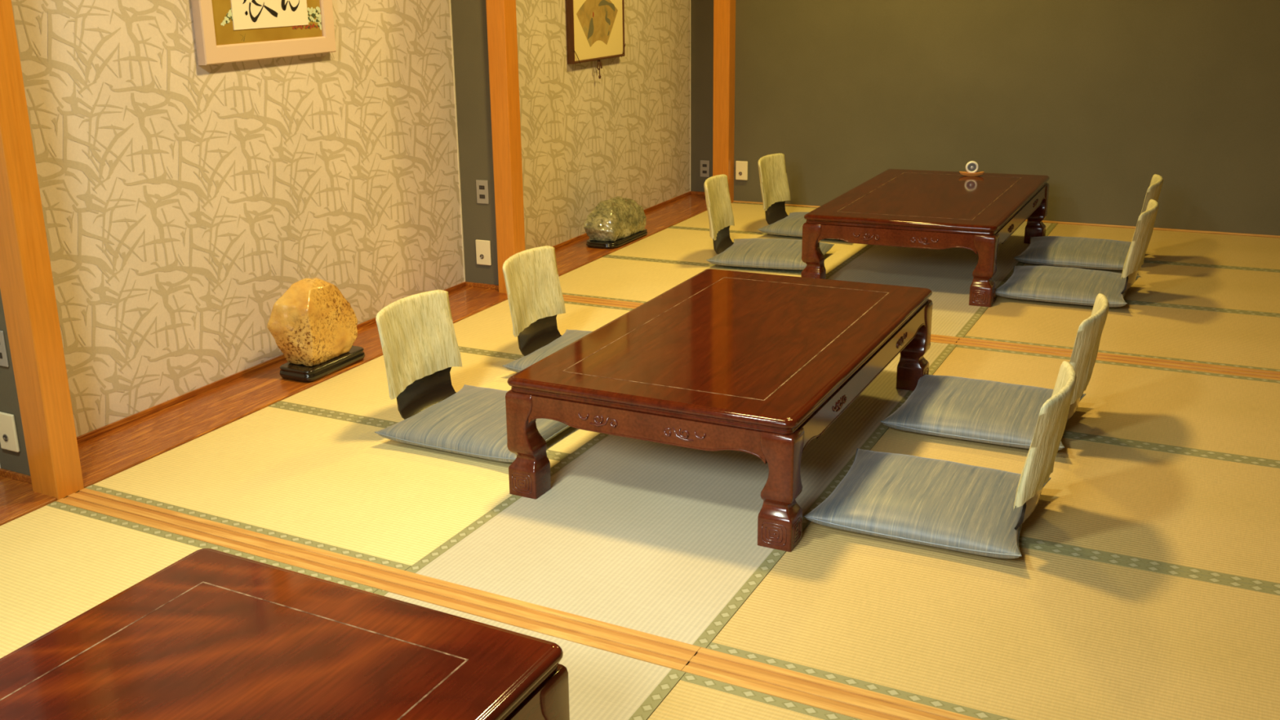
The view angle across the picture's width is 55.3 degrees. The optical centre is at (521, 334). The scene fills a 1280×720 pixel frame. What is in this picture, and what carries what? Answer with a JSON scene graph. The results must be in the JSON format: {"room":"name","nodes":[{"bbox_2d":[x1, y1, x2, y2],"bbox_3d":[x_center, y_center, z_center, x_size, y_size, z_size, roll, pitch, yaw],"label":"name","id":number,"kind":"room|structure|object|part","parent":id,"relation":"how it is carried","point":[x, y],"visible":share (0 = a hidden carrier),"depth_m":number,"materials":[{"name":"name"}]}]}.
{"room":"japanese tatami dining room","nodes":[
{"label":"japanese tatami dining room","id":0,"kind":"room"},
{"bbox_2d":[0,289,30,475],"bbox_3d":[-1.677,-0.839,3.624,0.265,2.855,0.053,7,19,30],"label":"wall","id":1,"kind":"structure","parent":0,"point":[11,460],"depth_m":3.91,"materials":[{"name":"grey paint"}]},
{"bbox_2d":[0,330,8,367],"bbox_3d":[-1.665,0.044,3.855,0.070,0.120,0.009,7,19,30],"label":"power outlet","id":2,"kind":"object","parent":1,"relation":"attached to","point":[3,354],"visible":1,"depth_m":3.84,"materials":[{"name":"grey plastic"}]},
{"bbox_2d":[0,411,20,452],"bbox_3d":[-1.675,0.318,3.942,0.087,0.130,0.018,7,19,30],"label":"outlet","id":3,"kind":"object","parent":1,"relation":"attached to","point":[9,440],"visible":1,"depth_m":3.93,"materials":[{"name":"beige plastic"}]},
{"bbox_2d":[0,468,31,484],"bbox_3d":[-1.638,0.469,3.970,0.215,0.022,0.012,7,19,30],"label":"baseboard","id":4,"kind":"structure","parent":1,"relation":"attached to","point":[5,473],"depth_m":3.98,"materials":[{"name":"brown wood"}]},
{"bbox_2d":[0,475,57,525],"bbox_3d":[-2.292,0.867,2.834,0.343,0.063,2.747,7,19,30],"label":"trim","id":5,"kind":"structure","parent":1,"relation":"attached to","point":[18,499],"depth_m":3.82,"materials":[{"name":"brown wood"}]},
{"bbox_2d":[0,0,84,500],"bbox_3d":[-1.541,-0.814,3.516,0.123,2.855,0.103,7,19,30],"label":"post","id":6,"kind":"object","parent":1,"relation":"attached to","point":[27,289],"depth_m":3.68,"materials":[{"name":"brown wood"}]},
{"bbox_2d":[56,488,700,671],"bbox_3d":[-0.523,0.656,3.333,2.130,0.057,0.113,7,19,30],"label":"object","id":7,"kind":"structure","parent":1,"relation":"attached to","point":[632,643],"depth_m":3.20,"materials":[{"name":"brown wood"}]},
{"bbox_2d":[11,0,689,436],"bbox_3d":[-0.350,-1.597,6.067,0.121,2.855,5.700,7,19,30],"label":"wall","id":8,"kind":"structure","parent":0,"point":[181,199],"depth_m":4.99,"materials":[{"name":"paper"}]},
{"bbox_2d":[191,0,336,65],"bbox_3d":[-1.021,-1.419,4.796,0.044,0.640,0.768,7,19,30],"label":"calligraphy","id":9,"kind":"object","parent":8,"relation":"attached to","point":[226,31],"visible":1,"depth_m":4.79,"materials":[{"name":"beige paper"}]},
{"bbox_2d":[76,281,465,443],"bbox_3d":[-0.999,0.089,5.201,0.010,0.022,2.750,7,19,30],"label":"baseboard","id":10,"kind":"structure","parent":8,"relation":"attached to","point":[123,421],"depth_m":4.73,"materials":[{"name":"brown wood"}]},
{"bbox_2d":[77,285,507,488],"bbox_3d":[-0.855,0.148,5.129,0.343,0.063,2.750,7,19,30],"label":"wooden floor ledge","id":11,"kind":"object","parent":8,"relation":"attached to","point":[106,455],"depth_m":4.56,"materials":[{"name":"brown wood"}]},
{"bbox_2d":[279,345,364,382],"bbox_3d":[-0.824,0.118,5.024,0.180,0.050,0.378,7,19,30],"label":"display stand","id":12,"kind":"object","parent":11,"relation":"on","point":[302,373],"visible":0.74,"depth_m":4.91,"materials":[{"name":"black paint"}]},
{"bbox_2d":[266,276,357,366],"bbox_3d":[-0.848,-0.063,4.953,0.174,0.337,0.378,8,19,32],"label":"display stone","id":13,"kind":"object","parent":12,"relation":"on","point":[312,323],"visible":1,"depth_m":4.87,"materials":[{"name":"stone"}]},
{"bbox_2d":[448,0,465,281],"bbox_3d":[-0.350,-1.590,5.944,0.005,2.800,0.006,7,19,30],"label":"trim","id":14,"kind":"structure","parent":8,"relation":"attached to","point":[449,0],"depth_m":6.11,"materials":[{"name":"beige"}]},
{"bbox_2d":[565,0,625,78],"bbox_3d":[0.445,-1.860,7.196,0.049,0.675,0.671,7,19,30],"label":"painting","id":15,"kind":"object","parent":8,"relation":"attached to","point":[595,28],"visible":1,"depth_m":7.16,"materials":[{"name":"beige paper"}]},
{"bbox_2d":[552,191,691,248],"bbox_3d":[0.475,-0.649,7.556,0.010,0.022,2.900,7,19,30],"label":"baseboard","id":16,"kind":"structure","parent":8,"relation":"attached to","point":[582,236],"depth_m":8.14,"materials":[{"name":"brown wood"}]},
{"bbox_2d":[555,194,706,276],"bbox_3d":[0.620,-0.590,7.484,0.343,0.063,2.900,7,19,30],"label":"trim","id":17,"kind":"structure","parent":8,"relation":"attached to","point":[573,255],"depth_m":7.58,"materials":[{"name":"brown wood"}]},
{"bbox_2d":[586,228,647,248],"bbox_3d":[0.573,-0.580,7.285,0.214,0.032,0.514,7,19,30],"label":"display stand","id":18,"kind":"object","parent":17,"relation":"on","point":[595,244],"visible":0.61,"depth_m":7.11,"materials":[{"name":"black paint"}]},
{"bbox_2d":[583,195,646,241],"bbox_3d":[0.574,-0.708,7.259,0.211,0.226,0.530,7,19,30],"label":"display stone","id":19,"kind":"object","parent":18,"relation":"on","point":[612,220],"visible":1,"depth_m":7.13,"materials":[{"name":"stone"}]},
{"bbox_2d":[689,0,691,191],"bbox_3d":[1.163,-2.347,8.360,0.005,2.800,0.006,7,19,30],"label":"trim","id":20,"kind":"structure","parent":8,"relation":"attached to","point":[690,0],"depth_m":8.54,"materials":[{"name":"beige"}]},
{"bbox_2d":[450,0,498,284],"bbox_3d":[-0.236,-1.558,5.916,0.275,2.855,0.050,7,19,30],"label":"wall","id":21,"kind":"structure","parent":0,"point":[468,17],"depth_m":6.05,"materials":[{"name":"grey paint"}]},
{"bbox_2d":[465,281,498,289],"bbox_3d":[-0.192,-0.249,6.261,0.235,0.022,0.012,7,19,30],"label":"baseboard","id":22,"kind":"structure","parent":21,"relation":"attached to","point":[467,283],"depth_m":6.26,"materials":[{"name":"brown wood"}]},
{"bbox_2d":[475,179,488,204],"bbox_3d":[-0.200,-0.718,6.121,0.070,0.120,0.009,7,19,30],"label":"power outlet","id":23,"kind":"object","parent":21,"relation":"attached to","point":[482,197],"visible":1,"depth_m":6.12,"materials":[{"name":"grey plastic"}]},
{"bbox_2d":[479,185,484,189],"bbox_3d":[-0.203,-0.739,6.112,0.032,0.020,0.002,7,19,30],"label":"socket","id":24,"kind":"object","parent":23,"relation":"attached to","point":[481,187],"depth_m":6.11,"materials":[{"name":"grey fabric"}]},
{"bbox_2d":[479,194,484,198],"bbox_3d":[-0.201,-0.695,6.125,0.032,0.020,0.002,7,19,30],"label":"socket","id":25,"kind":"object","parent":23,"relation":"attached to","point":[481,196],"depth_m":6.12,"materials":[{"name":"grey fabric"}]},
{"bbox_2d":[475,239,491,265],"bbox_3d":[-0.199,-0.417,6.209,0.087,0.130,0.018,7,19,30],"label":"outlet","id":26,"kind":"object","parent":21,"relation":"attached to","point":[482,246],"visible":1,"depth_m":6.20,"materials":[{"name":"beige plastic"}]},
{"bbox_2d":[485,0,524,293],"bbox_3d":[-0.098,-1.530,5.802,0.103,2.855,0.110,7,19,30],"label":"post","id":27,"kind":"object","parent":21,"relation":"attached to","point":[501,17],"depth_m":5.91,"materials":[{"name":"brown wood"}]},
{"bbox_2d":[562,294,959,344],"bbox_3d":[0.914,-0.063,5.628,2.130,0.057,0.110,7,19,30],"label":"trim","id":28,"kind":"structure","parent":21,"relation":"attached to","point":[934,338],"depth_m":5.88,"materials":[{"name":"brown wood"}]},
{"bbox_2d":[690,0,713,191],"bbox_3d":[1.320,-2.321,8.347,0.495,2.855,0.120,7,19,30],"label":"wall","id":29,"kind":"structure","parent":0,"point":[702,11],"depth_m":8.50,"materials":[{"name":"grey paint"}]},
{"bbox_2d":[691,191,705,195],"bbox_3d":[1.338,-1.004,8.667,0.275,0.022,0.012,7,19,30],"label":"baseboard","id":30,"kind":"structure","parent":29,"relation":"attached to","point":[692,192],"depth_m":8.70,"materials":[{"name":"brown wood"}]},
{"bbox_2d":[700,160,709,177],"bbox_3d":[1.303,-1.178,8.637,0.070,0.120,0.009,7,19,30],"label":"power outlet","id":31,"kind":"object","parent":29,"relation":"attached to","point":[704,164],"visible":1,"depth_m":8.63,"materials":[{"name":"grey plastic"}]},
{"bbox_2d":[733,0,1279,235],"bbox_3d":[3.336,-2.027,6.951,4.478,2.799,0.225,8,19,32],"label":"wall","id":32,"kind":"structure","parent":0,"point":[1099,99],"depth_m":7.20,"materials":[{"name":"grey paint"}]},
{"bbox_2d":[712,0,735,203],"bbox_3d":[1.385,-2.248,8.085,0.115,2.855,0.280,7,19,30],"label":"post","id":33,"kind":"object","parent":32,"relation":"attached to","point":[724,11],"depth_m":8.14,"materials":[{"name":"brown wood"}]},
{"bbox_2d":[735,160,747,180],"bbox_3d":[1.503,-1.119,8.295,0.087,0.130,0.018,8,19,32],"label":"outlet","id":34,"kind":"object","parent":32,"relation":"attached to","point":[741,166],"visible":1,"depth_m":8.29,"materials":[{"name":"beige plastic"}]},
{"bbox_2d":[733,200,1279,237],"bbox_3d":[3.320,-0.661,7.248,4.397,0.011,0.010,8,19,32],"label":"baseboard","id":35,"kind":"structure","parent":32,"relation":"attached to","point":[743,202],"depth_m":7.10,"materials":[{"name":"brown wood"}]},
{"bbox_3d":[0.582,0.692,3.424,5.150,0.144,10.750,7,19,30],"label":"floor","id":36,"kind":"structure","parent":0,"visible":0},
{"bbox_2d":[0,501,377,657],"bbox_3d":[-1.152,0.739,3.135,1.275,0.056,0.898,7,19,30],"label":"mat","id":37,"kind":"object","parent":36,"relation":"on","point":[59,562],"visible":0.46,"depth_m":3.39,"materials":[{"name":"beige wicker"}]},
{"bbox_2d":[84,403,565,570],"bbox_3d":[-0.633,0.479,3.965,1.275,0.056,0.898,7,19,30],"label":"mat","id":38,"kind":"object","parent":36,"relation":"on","point":[331,482],"visible":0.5,"depth_m":3.87,"materials":[{"name":"beige wicker"}]},
{"bbox_2d":[275,349,600,457],"bbox_3d":[-0.172,0.248,4.700,1.275,0.056,0.893,7,19,30],"label":"mat","id":39,"kind":"object","parent":36,"relation":"on","point":[361,392],"visible":0.17,"depth_m":4.74,"materials":[{"name":"beige wicker"}]},
{"bbox_2d":[375,289,462,419],"bbox_3d":[-0.190,0.117,4.253,0.558,0.442,0.437,8,19,31],"label":"chair","id":40,"kind":"object","parent":39,"relation":"on","point":[420,346],"visible":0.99,"depth_m":4.38,"materials":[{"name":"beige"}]},
{"bbox_3d":[-0.362,0.087,4.356,0.137,0.388,0.392,8,19,31],"label":"backrest","id":41,"kind":"part","parent":40,"relation":"part of","materials":[{"name":"black"}]},
{"bbox_2d":[374,384,570,462],"bbox_3d":[-0.117,0.296,4.237,0.570,0.083,0.559,7,19,30],"label":"floor cushion","id":42,"kind":"object","parent":40,"relation":"on","point":[471,421],"visible":0.74,"depth_m":4.11,"materials":[{"name":"fabric"}]},
{"bbox_2d":[373,589,685,719],"bbox_3d":[-0.562,1.023,2.069,0.868,0.056,2.185,7,19,30],"label":"mat","id":43,"kind":"object","parent":36,"relation":"on","point":[604,685],"visible":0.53,"depth_m":2.72,"materials":[{"name":"beige wicker"}]},
{"bbox_2d":[0,548,569,719],"bbox_3d":[-0.696,0.882,1.798,0.901,0.375,1.569,7,19,30],"label":"table","id":44,"kind":"object","parent":43,"relation":"on","point":[211,634],"visible":1,"depth_m":2.15,"materials":[{"name":"paint"}]},
{"bbox_3d":[0.025,0.759,2.205,0.098,0.331,0.098,7,19,30],"label":"leg","id":45,"kind":"part","parent":44,"relation":"part of","materials":[{"name":"paint"}]},
{"bbox_2d":[453,299,634,357],"bbox_3d":[0.287,0.019,5.433,1.275,0.056,0.893,7,19,30],"label":"mat","id":46,"kind":"object","parent":36,"relation":"on","point":[490,330],"visible":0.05,"depth_m":5.58,"materials":[{"name":"beige wicker"}]},
{"bbox_2d":[502,245,565,355],"bbox_3d":[0.232,-0.096,4.932,0.558,0.442,0.436,7,18,29],"label":"chair","id":47,"kind":"object","parent":46,"relation":"on","point":[535,300],"visible":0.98,"depth_m":5.06,"materials":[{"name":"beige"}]},
{"bbox_3d":[0.057,-0.123,5.029,0.137,0.388,0.392,7,19,29],"label":"backrest","id":48,"kind":"part","parent":47,"relation":"part of","materials":[{"name":"black"}]},
{"bbox_2d":[502,328,592,372],"bbox_3d":[0.307,0.082,4.918,0.570,0.085,0.559,7,18,29],"label":"floor cushion","id":49,"kind":"object","parent":47,"relation":"on","point":[570,336],"visible":0.17,"depth_m":4.88,"materials":[{"name":"fabric"}]},
{"bbox_2d":[405,370,913,648],"bbox_3d":[0.629,0.427,3.970,0.868,0.056,2.228,7,19,30],"label":"mat","id":50,"kind":"object","parent":36,"relation":"on","point":[657,539],"visible":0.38,"depth_m":3.45,"materials":[{"name":"beige wicker"}]},
{"bbox_2d":[505,269,932,551],"bbox_3d":[0.738,0.161,4.100,0.901,0.375,1.569,7,19,30],"label":"table","id":51,"kind":"object","parent":50,"relation":"on","point":[759,365],"visible":0.98,"depth_m":3.69,"materials":[{"name":"paint"}]},
{"bbox_3d":[0.019,0.326,3.705,0.098,0.331,0.098,7,19,30],"label":"leg","id":52,"kind":"part","parent":51,"relation":"part of","materials":[{"name":"paint"}]},
{"bbox_3d":[0.337,0.289,3.442,0.723,0.020,0.004,7,19,30],"label":"bead moulding","id":53,"kind":"part","parent":51,"relation":"part of","materials":[{"name":"paint"}]},
{"bbox_3d":[0.706,0.415,3.303,0.098,0.331,0.098,7,19,30],"label":"leg","id":54,"kind":"part","parent":51,"relation":"part of","materials":[{"name":"paint"}]},
{"bbox_3d":[1.116,0.138,3.857,0.004,0.020,1.391,7,19,30],"label":"bead moulding","id":55,"kind":"part","parent":51,"relation":"part of","materials":[{"name":"paint"}]},
{"bbox_3d":[1.459,0.038,4.506,0.098,0.331,0.098,7,19,30],"label":"leg","id":56,"kind":"part","parent":51,"relation":"part of","materials":[{"name":"paint"}]},
{"bbox_2d":[559,256,801,302],"bbox_3d":[0.796,-0.237,6.247,1.275,0.056,0.872,7,19,30],"label":"mat","id":57,"kind":"object","parent":36,"relation":"on","point":[609,277],"visible":0.26,"depth_m":6.39,"materials":[{"name":"beige wicker"}]},
{"bbox_2d":[604,226,868,274],"bbox_3d":[1.251,-0.464,6.973,1.275,0.056,0.897,7,19,30],"label":"mat","id":58,"kind":"object","parent":36,"relation":"on","point":[671,244],"visible":0.36,"depth_m":7.01,"materials":[{"name":"beige wicker"}]},
{"bbox_2d":[703,174,734,254],"bbox_3d":[1.283,-0.624,6.618,0.558,0.442,0.437,5,18,23],"label":"chair","id":59,"kind":"object","parent":58,"relation":"on","point":[720,213],"visible":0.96,"depth_m":6.74,"materials":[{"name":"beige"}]},
{"bbox_3d":[1.098,-0.646,6.697,0.137,0.388,0.392,5,18,23],"label":"backrest","id":60,"kind":"part","parent":59,"relation":"part of","materials":[{"name":"black"}]},
{"bbox_2d":[706,238,834,270],"bbox_3d":[1.362,-0.448,6.613,0.570,0.083,0.559,5,18,24],"label":"floor cushion","id":61,"kind":"object","parent":59,"relation":"on","point":[765,253],"visible":0.78,"depth_m":6.46,"materials":[{"name":"fabric"}]},
{"bbox_2d":[671,202,817,234],"bbox_3d":[1.724,-0.701,7.730,1.275,0.056,0.946,7,19,30],"label":"mat","id":62,"kind":"object","parent":36,"relation":"on","point":[748,217],"visible":0.12,"depth_m":7.84,"materials":[{"name":"beige wicker"}]},
{"bbox_2d":[757,153,839,239],"bbox_3d":[1.720,-0.843,7.316,0.558,0.442,0.436,8,19,31],"label":"chair","id":63,"kind":"object","parent":62,"relation":"on","point":[775,189],"visible":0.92,"depth_m":7.46,"materials":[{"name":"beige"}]},
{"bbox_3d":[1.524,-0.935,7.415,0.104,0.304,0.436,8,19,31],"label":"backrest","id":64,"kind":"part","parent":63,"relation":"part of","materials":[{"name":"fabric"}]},
{"bbox_3d":[1.548,-0.872,7.419,0.137,0.388,0.392,8,19,31],"label":"backrest","id":65,"kind":"part","parent":63,"relation":"part of","materials":[{"name":"black"}]},
{"bbox_2d":[757,212,834,239],"bbox_3d":[1.793,-0.664,7.300,0.570,0.085,0.559,8,19,31],"label":"floor cushion","id":66,"kind":"object","parent":63,"relation":"on","point":[792,224],"visible":0.34,"depth_m":7.19,"materials":[{"name":"fabric"}]},
{"bbox_2d":[647,672,860,719],"bbox_3d":[0.906,1.005,1.929,1.782,0.056,0.898,7,19,30],"label":"mat","id":67,"kind":"object","parent":36,"relation":"on","point":[694,697],"visible":1,"depth_m":2.61,"materials":[{"name":"beige wicker"}]},
{"bbox_2d":[681,647,982,719],"bbox_3d":[1.384,0.902,2.216,2.315,0.057,0.113,7,19,30],"label":"door track","id":68,"kind":"structure","parent":36,"relation":"on","point":[839,698],"depth_m":2.65,"materials":[{"name":"brown wood"}]},
{"bbox_2d":[883,342,956,374],"bbox_3d":[1.319,0.082,5.072,0.868,0.056,0.458,7,19,30],"label":"mat","id":69,"kind":"object","parent":36,"relation":"on","point":[937,353],"visible":0.17,"depth_m":4.89,"materials":[{"name":"beige wicker"}]},
{"bbox_2d":[825,234,1029,337],"bbox_3d":[2.072,-0.296,6.276,0.868,0.056,2.258,7,19,30],"label":"mat","id":70,"kind":"object","parent":36,"relation":"on","point":[947,273],"visible":0.31,"depth_m":6.26,"materials":[{"name":"beige wicker"}]},
{"bbox_2d":[800,168,1049,306],"bbox_3d":[2.162,-0.554,6.381,0.901,0.375,1.569,7,19,30],"label":"table","id":71,"kind":"object","parent":70,"relation":"on","point":[937,210],"visible":0.95,"depth_m":5.93,"materials":[{"name":"paint"}]},
{"bbox_3d":[1.442,-0.389,5.986,0.098,0.331,0.098,7,19,30],"label":"leg","id":72,"kind":"part","parent":71,"relation":"part of","materials":[{"name":"paint"}]},
{"bbox_3d":[1.760,-0.426,5.723,0.723,0.020,0.004,7,19,30],"label":"bead moulding","id":73,"kind":"part","parent":71,"relation":"part of","materials":[{"name":"paint"}]},
{"bbox_2d":[959,160,984,176],"bbox_3d":[2.527,-0.930,6.806,0.132,0.085,0.046,3,17,17],"label":"ornament","id":74,"kind":"object","parent":71,"relation":"on","point":[971,167],"visible":1,"depth_m":6.80,"materials":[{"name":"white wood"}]},
{"bbox_3d":[2.129,-0.300,5.584,0.098,0.331,0.098,7,19,30],"label":"leg","id":75,"kind":"part","parent":71,"relation":"part of","materials":[{"name":"paint"}]},
{"bbox_3d":[2.539,-0.576,6.138,0.004,0.020,1.391,7,19,30],"label":"bead moulding","id":76,"kind":"part","parent":71,"relation":"part of","materials":[{"name":"paint"}]},
{"bbox_3d":[2.883,-0.677,6.787,0.098,0.331,0.098,7,19,30],"label":"leg","id":77,"kind":"part","parent":71,"relation":"part of","materials":[{"name":"paint"}]},
{"bbox_2d":[706,521,1279,719],"bbox_3d":[1.425,0.745,2.759,1.782,0.056,0.898,7,19,30],"label":"mat","id":78,"kind":"object","parent":36,"relation":"on","point":[1045,633],"visible":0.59,"depth_m":2.86,"materials":[{"name":"beige wicker"}]},
{"bbox_2d":[1012,221,1057,235],"bbox_3d":[2.757,-0.638,7.370,0.868,0.056,0.408,7,19,30],"label":"mat","id":79,"kind":"object","parent":36,"relation":"on","point":[1049,226],"visible":0.19,"depth_m":7.19,"materials":[{"name":"beige wicker"}]},
{"bbox_2d":[870,426,1279,589],"bbox_3d":[1.886,0.514,3.495,1.782,0.056,0.893,7,19,30],"label":"mat","id":80,"kind":"object","parent":36,"relation":"on","point":[1199,513],"visible":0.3,"depth_m":3.50,"materials":[{"name":"beige wicker"}]},
{"bbox_2d":[1013,360,1076,529],"bbox_3d":[1.234,0.304,3.408,0.558,0.442,0.437,7,18,29],"label":"chair","id":81,"kind":"object","parent":80,"relation":"on","point":[1038,465],"visible":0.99,"depth_m":3.16,"materials":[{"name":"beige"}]},
{"bbox_2d":[803,448,1051,558],"bbox_3d":[1.171,0.466,3.472,0.570,0.083,0.559,7,18,29],"label":"floor cushion","id":82,"kind":"object","parent":81,"relation":"on","point":[947,504],"visible":0.91,"depth_m":3.36,"materials":[{"name":"fabric"}]},
{"bbox_3d":[1.409,0.320,3.308,0.137,0.388,0.392,7,19,29],"label":"backrest","id":83,"kind":"part","parent":81,"relation":"part of","materials":[{"name":"black"}]},
{"bbox_2d":[933,344,1279,464],"bbox_3d":[2.345,0.284,4.228,1.782,0.056,0.893,7,19,30],"label":"mat","id":84,"kind":"object","parent":36,"relation":"on","point":[1220,415],"visible":0.56,"depth_m":4.28,"materials":[{"name":"beige wicker"}]},
{"bbox_2d":[1066,293,1109,421],"bbox_3d":[1.651,0.091,4.090,0.558,0.442,0.436,8,19,31],"label":"chair","id":85,"kind":"object","parent":84,"relation":"on","point":[1086,347],"visible":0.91,"depth_m":3.85,"materials":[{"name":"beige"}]},
{"bbox_2d":[880,374,1085,450],"bbox_3d":[1.589,0.251,4.156,0.570,0.085,0.559,7,19,30],"label":"floor cushion","id":86,"kind":"object","parent":85,"relation":"on","point":[982,411],"visible":0.73,"depth_m":4.05,"materials":[{"name":"fabric"}]},
{"bbox_3d":[1.824,0.107,3.986,0.137,0.388,0.392,8,19,31],"label":"backrest","id":87,"kind":"part","parent":85,"relation":"part of","materials":[{"name":"black"}]},
{"bbox_2d":[954,337,1279,380],"bbox_3d":[2.821,0.183,4.511,2.315,0.057,0.110,7,19,30],"label":"trim","id":88,"kind":"structure","parent":36,"relation":"on","point":[1188,366],"depth_m":4.75,"materials":[{"name":"brown wood"}]},
{"bbox_2d":[963,295,1279,371],"bbox_3d":[2.855,0.029,5.042,1.782,0.056,0.872,7,19,30],"label":"mat","id":89,"kind":"object","parent":36,"relation":"on","point":[1243,340],"visible":0.59,"depth_m":5.13,"materials":[{"name":"beige wicker"}]},
{"bbox_2d":[1022,261,1279,315],"bbox_3d":[3.309,-0.198,5.768,1.782,0.056,0.897,7,19,30],"label":"mat","id":90,"kind":"object","parent":36,"relation":"on","point":[1181,285],"visible":0.37,"depth_m":5.76,"materials":[{"name":"beige wicker"}]},
{"bbox_2d":[1032,173,1163,264],"bbox_3d":[2.992,-0.598,6.292,0.558,0.442,0.436,7,18,29],"label":"chair","id":91,"kind":"object","parent":90,"relation":"on","point":[1153,191],"visible":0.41,"depth_m":6.00,"materials":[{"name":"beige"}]},
{"bbox_2d":[1013,235,1131,270],"bbox_3d":[2.929,-0.437,6.355,0.570,0.085,0.559,7,19,29],"label":"floor cushion","id":92,"kind":"object","parent":91,"relation":"on","point":[1055,251],"visible":0.84,"depth_m":6.22,"materials":[{"name":"fabric"}]},
{"bbox_3d":[3.188,-0.641,6.164,0.104,0.304,0.436,7,18,29],"label":"backrest","id":93,"kind":"part","parent":91,"relation":"part of","materials":[{"name":"fabric"}]},
{"bbox_2d":[1120,199,1159,293],"bbox_3d":[2.633,-0.399,5.653,0.558,0.442,0.437,8,19,31],"label":"chair","id":94,"kind":"object","parent":90,"relation":"on","point":[1135,255],"visible":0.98,"depth_m":5.40,"materials":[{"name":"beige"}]},
{"bbox_2d":[995,265,1140,306],"bbox_3d":[2.572,-0.238,5.719,0.570,0.083,0.559,7,19,30],"label":"floor cushion","id":95,"kind":"object","parent":94,"relation":"on","point":[1064,285],"visible":0.87,"depth_m":5.59,"materials":[{"name":"fabric"}]},
{"bbox_3d":[2.805,-0.382,5.547,0.137,0.388,0.392,8,19,31],"label":"backrest","id":96,"kind":"part","parent":94,"relation":"part of","materials":[{"name":"black"}]},
{"bbox_2d":[1048,223,1279,271],"bbox_3d":[3.783,-0.435,6.524,1.782,0.056,0.946,7,19,30],"label":"mat","id":97,"kind":"object","parent":36,"relation":"on","point":[1242,251],"visible":0.56,"depth_m":6.58,"materials":[{"name":"beige wicker"}]}
]}

